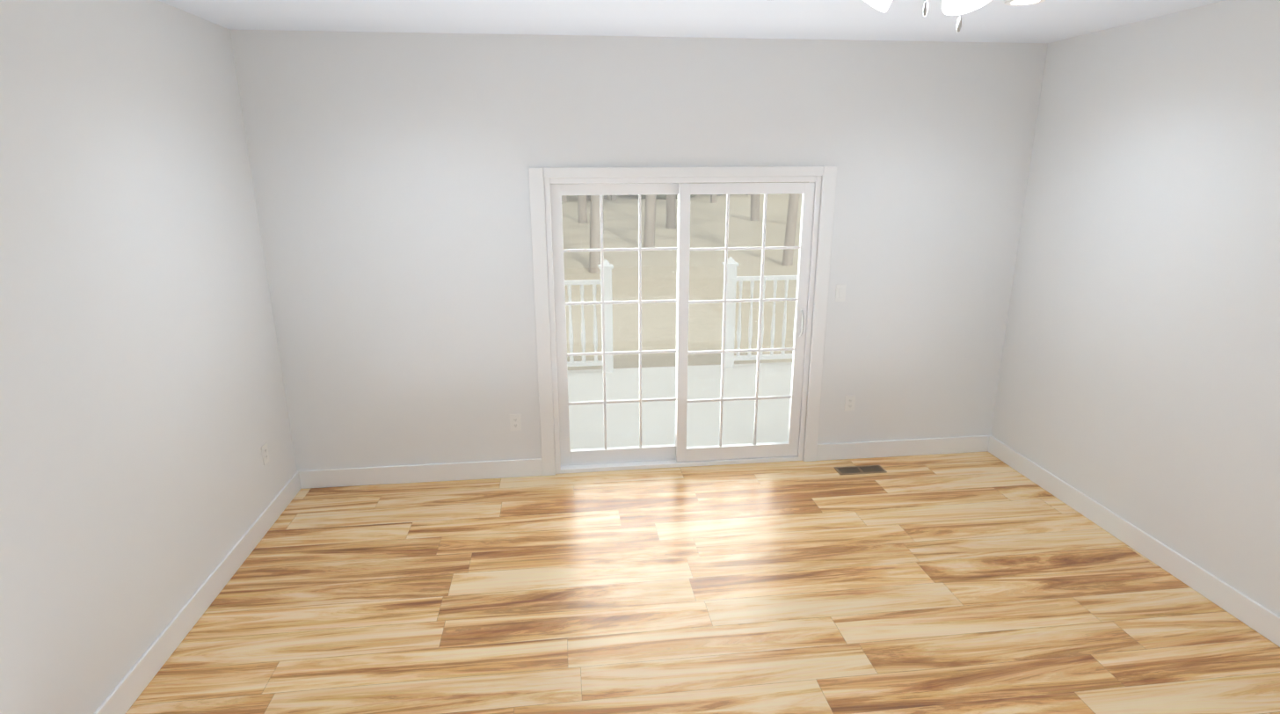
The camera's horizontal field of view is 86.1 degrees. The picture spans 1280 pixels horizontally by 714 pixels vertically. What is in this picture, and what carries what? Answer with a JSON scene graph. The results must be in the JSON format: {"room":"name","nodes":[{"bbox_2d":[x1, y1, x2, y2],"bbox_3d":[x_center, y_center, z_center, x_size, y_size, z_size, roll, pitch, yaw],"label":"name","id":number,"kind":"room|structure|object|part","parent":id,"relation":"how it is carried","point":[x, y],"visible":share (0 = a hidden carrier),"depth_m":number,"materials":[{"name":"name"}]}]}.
{"room":"living room","nodes":[
{"label":"living room","id":0,"kind":"room"},
{"bbox_2d":[0,0,297,713],"bbox_3d":[-1.755,0.804,-0.360,0.150,2.740,9.614,-2,16,-6],"label":"wall","id":1,"kind":"structure","parent":0,"point":[144,417],"depth_m":2.70,"materials":[{"name":"paint"}]},
{"bbox_2d":[93,470,304,713],"bbox_3d":[-1.909,1.498,1.984,0.018,0.125,5.176,-2,16,-6],"label":"baseboard","id":2,"kind":"structure","parent":1,"relation":"attached to","point":[155,657],"depth_m":3.13,"materials":[{"name":"white wood"}]},
{"bbox_2d":[261,442,269,465],"bbox_3d":[-2.171,0.562,3.972,0.008,0.115,0.070,-2,16,-6],"label":"outlet","id":3,"kind":"object","parent":1,"relation":"attached to","point":[265,454],"visible":1,"depth_m":3.96,"materials":[{"name":"white plastic"}]},
{"bbox_2d":[229,29,1047,471],"bbox_3d":[0.148,-0.567,4.438,4.800,2.740,0.150,-2,16,-6],"label":"wall","id":4,"kind":"structure","parent":0,"point":[389,181],"depth_m":4.22,"materials":[{"name":"paint"}]},
{"bbox_2d":[300,458,542,488],"bbox_3d":[-1.426,0.770,4.538,1.540,0.125,0.014,-2,16,-6],"label":"baseboard","id":5,"kind":"structure","parent":4,"relation":"attached to","point":[418,473],"depth_m":4.53,"materials":[{"name":"white wood"}]},
{"bbox_2d":[509,414,521,430],"bbox_3d":[-0.822,0.432,4.519,0.070,0.115,0.008,-2,16,-6],"label":"outlet","id":6,"kind":"object","parent":4,"relation":"attached to","point":[515,424],"visible":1,"depth_m":4.52,"materials":[{"name":"white plastic"}]},
{"bbox_2d":[528,166,836,475],"bbox_3d":[0.289,-0.198,4.472,1.920,2.010,0.018,-2,16,-6],"label":"door frame","id":7,"kind":"structure","parent":4,"relation":"attached to","point":[828,174],"depth_m":4.35,"materials":[{"name":"white wood"}]},
{"bbox_2d":[544,175,821,473],"bbox_3d":[0.282,-0.184,4.534,1.740,1.950,0.160,-2,16,-6],"label":"sliding door","id":8,"kind":"structure","parent":4,"relation":"in","point":[610,466],"depth_m":4.52,"materials":[{"name":"white plastic"}]},
{"bbox_3d":[-0.120,-0.180,4.532,0.869,1.877,0.040,-2,16,-6],"label":"fixed sliding door panel","id":9,"kind":"part","parent":8,"relation":"part of","materials":[{"name":"clear glass"}]},
{"bbox_3d":[-0.120,-0.193,4.529,0.741,1.722,0.006,-2,16,-6],"label":"panel fixed glass","id":10,"kind":"part","parent":8,"relation":"part of","materials":[{"name":"clear glass"}]},
{"bbox_3d":[0.680,-0.206,4.566,0.741,1.722,0.006,-2,16,-6],"label":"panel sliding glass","id":11,"kind":"part","parent":8,"relation":"part of","materials":[{"name":"clear glass"}]},
{"bbox_3d":[0.680,-0.193,4.570,0.869,1.877,0.040,-2,16,-6],"label":"sliding panel of the sliding door","id":12,"kind":"part","parent":8,"relation":"part of","materials":[{"name":"clear glass"}]},
{"bbox_3d":[1.083,-0.222,4.564,0.024,0.200,0.050,-2,16,-6],"label":"panel sliding handle","id":13,"kind":"part","parent":8,"relation":"part of","materials":[{"name":"white plastic"}]},
{"bbox_2d":[835,283,846,301],"bbox_3d":[1.331,-0.423,4.538,0.070,0.115,0.012,-2,16,-6],"label":"light switch","id":14,"kind":"object","parent":4,"relation":"attached to","point":[840,293],"visible":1,"depth_m":4.54,"materials":[{"name":"white plastic"}]},
{"bbox_2d":[844,394,855,411],"bbox_3d":[1.462,0.322,4.768,0.070,0.115,0.008,-2,16,-6],"label":"outlet","id":15,"kind":"object","parent":4,"relation":"attached to","point":[849,403],"visible":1,"depth_m":4.77,"materials":[{"name":"white plastic"}]},
{"bbox_2d":[815,435,989,460],"bbox_3d":[1.881,0.652,4.910,1.280,0.125,0.014,-2,16,-6],"label":"baseboard","id":16,"kind":"structure","parent":4,"relation":"attached to","point":[964,444],"depth_m":4.90,"materials":[{"name":"white wood"}]},
{"bbox_2d":[158,0,1225,43],"bbox_3d":[0.698,-0.659,-0.474,5.100,0.120,9.614,-2,16,-6],"label":"ceiling","id":17,"kind":"structure","parent":0,"point":[1048,21],"depth_m":3.46,"materials":[{"name":"paint"}]},
{"bbox_2d":[863,0,991,31],"bbox_3d":[0.609,-0.921,1.464,1.247,0.435,1.271,-2,16,-6],"label":"ceiling fan","id":18,"kind":"object","parent":17,"relation":"hanging from","point":[954,7],"visible":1,"depth_m":1.55,"materials":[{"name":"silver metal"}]},
{"bbox_2d":[1003,0,1046,6],"bbox_3d":[1.750,-1.617,3.112,0.172,0.008,0.172,-2,16,-6],"label":"recessed light","id":19,"kind":"object","parent":17,"relation":"in","point":[1014,3],"visible":0.94,"depth_m":3.13,"materials":[{"name":"white"}]},
{"bbox_2d":[125,451,1279,713],"bbox_3d":[0.708,2.092,0.308,5.100,0.120,9.614,-2,16,-6],"label":"floor","id":20,"kind":"structure","parent":0,"point":[978,582],"depth_m":3.26,"materials":[{"name":"brown wood"}]},
{"bbox_2d":[834,464,887,474],"bbox_3d":[1.511,0.774,4.701,0.330,0.006,0.115,-2,16,-6],"label":"floor vent","id":21,"kind":"object","parent":20,"relation":"in","point":[860,469],"visible":1,"depth_m":4.70,"materials":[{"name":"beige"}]},
{"bbox_2d":[990,0,1279,616],"bbox_3d":[3.161,0.628,0.193,0.150,2.740,9.614,-2,16,-6],"label":"wall","id":22,"kind":"structure","parent":0,"point":[1138,384],"depth_m":3.51,"materials":[{"name":"paint"}]},
{"bbox_2d":[986,435,1279,647],"bbox_3d":[3.082,1.889,0.542,0.018,0.125,9.314,-2,16,-6],"label":"baseboard","id":23,"kind":"structure","parent":22,"relation":"attached to","point":[1266,622],"depth_m":3.61,"materials":[{"name":"white wood"}]},
{"label":"outside","id":24,"kind":"structure","parent":0,"visible":0},
{"bbox_2d":[557,362,792,456],"bbox_3d":[0.005,0.505,6.052,6.000,0.135,2.386,-2,16,-6],"label":"floor","id":25,"kind":"structure","parent":24,"point":[615,418],"depth_m":6.03,"materials":[{"name":"white paint"}]},
{"bbox_2d":[556,256,797,372],"bbox_3d":[-0.128,-0.417,6.939,5.840,1.155,0.140,-2,16,-6],"label":"porch railing","id":26,"kind":"object","parent":25,"relation":"on","point":[730,305],"depth_m":6.98,"materials":[{"name":"white wood"}]},
{"bbox_2d":[550,193,801,370],"bbox_3d":[-7.504,-10.793,47.710,240.000,0.200,220.000,-2,16,-6],"label":"ground","id":27,"kind":"structure","parent":24,"point":[663,313],"depth_m":15.94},
{"bbox_2d":[577,195,587,223],"bbox_3d":[-2.454,-17.768,25.804,17.255,25.168,14.539,-2,16,-6],"label":"tree","id":28,"kind":"object","parent":27,"relation":"on","point":[584,214],"depth_m":29.55,"materials":[{"name":"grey plant"}]},
{"bbox_2d":[589,195,603,273],"bbox_3d":[-1.972,-10.961,13.231,13.296,18.954,13.635,-2,16,-6],"label":"tree","id":29,"kind":"object","parent":27,"relation":"on","point":[594,258],"depth_m":16.09,"materials":[{"name":"grey plant"}]},
{"bbox_2d":[643,194,656,251],"bbox_3d":[1.456,-12.401,17.741,14.909,19.234,12.019,-2,16,-6],"label":"tree","id":30,"kind":"object","parent":27,"relation":"on","point":[651,236],"depth_m":20.16,"materials":[{"name":"grey plant"}]},
{"bbox_2d":[561,181,750,203],"bbox_3d":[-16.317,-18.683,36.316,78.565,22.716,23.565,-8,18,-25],"label":"tree","id":31,"kind":"object","parent":27,"relation":"on","point":[713,198],"visible":0.02,"depth_m":48.21,"materials":[{"name":"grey plant"}]},
{"bbox_2d":[665,194,676,228],"bbox_3d":[0.016,-15.639,24.399,11.549,21.829,17.035,-2,16,-6],"label":"tree","id":32,"kind":"object","parent":27,"relation":"on","point":[672,207],"depth_m":27.03,"materials":[{"name":"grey plant"}]},
{"bbox_2d":[750,181,759,220],"bbox_3d":[4.363,-16.459,27.499,12.935,21.686,13.812,-2,16,-6],"label":"tree","id":33,"kind":"object","parent":27,"relation":"on","point":[754,212],"depth_m":30.43,"materials":[{"name":"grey plant"}]},
{"bbox_2d":[741,181,790,182],"bbox_3d":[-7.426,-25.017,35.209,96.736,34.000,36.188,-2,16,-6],"label":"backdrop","id":34,"kind":"object","parent":27,"relation":"on","point":[770,182],"depth_m":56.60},
{"bbox_2d":[781,181,799,265],"bbox_3d":[3.005,-10.968,16.451,11.519,17.170,13.388,-2,16,-6],"label":"tree","id":35,"kind":"object","parent":27,"relation":"on","point":[789,214],"depth_m":17.11,"materials":[{"name":"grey plant"}]}
]}

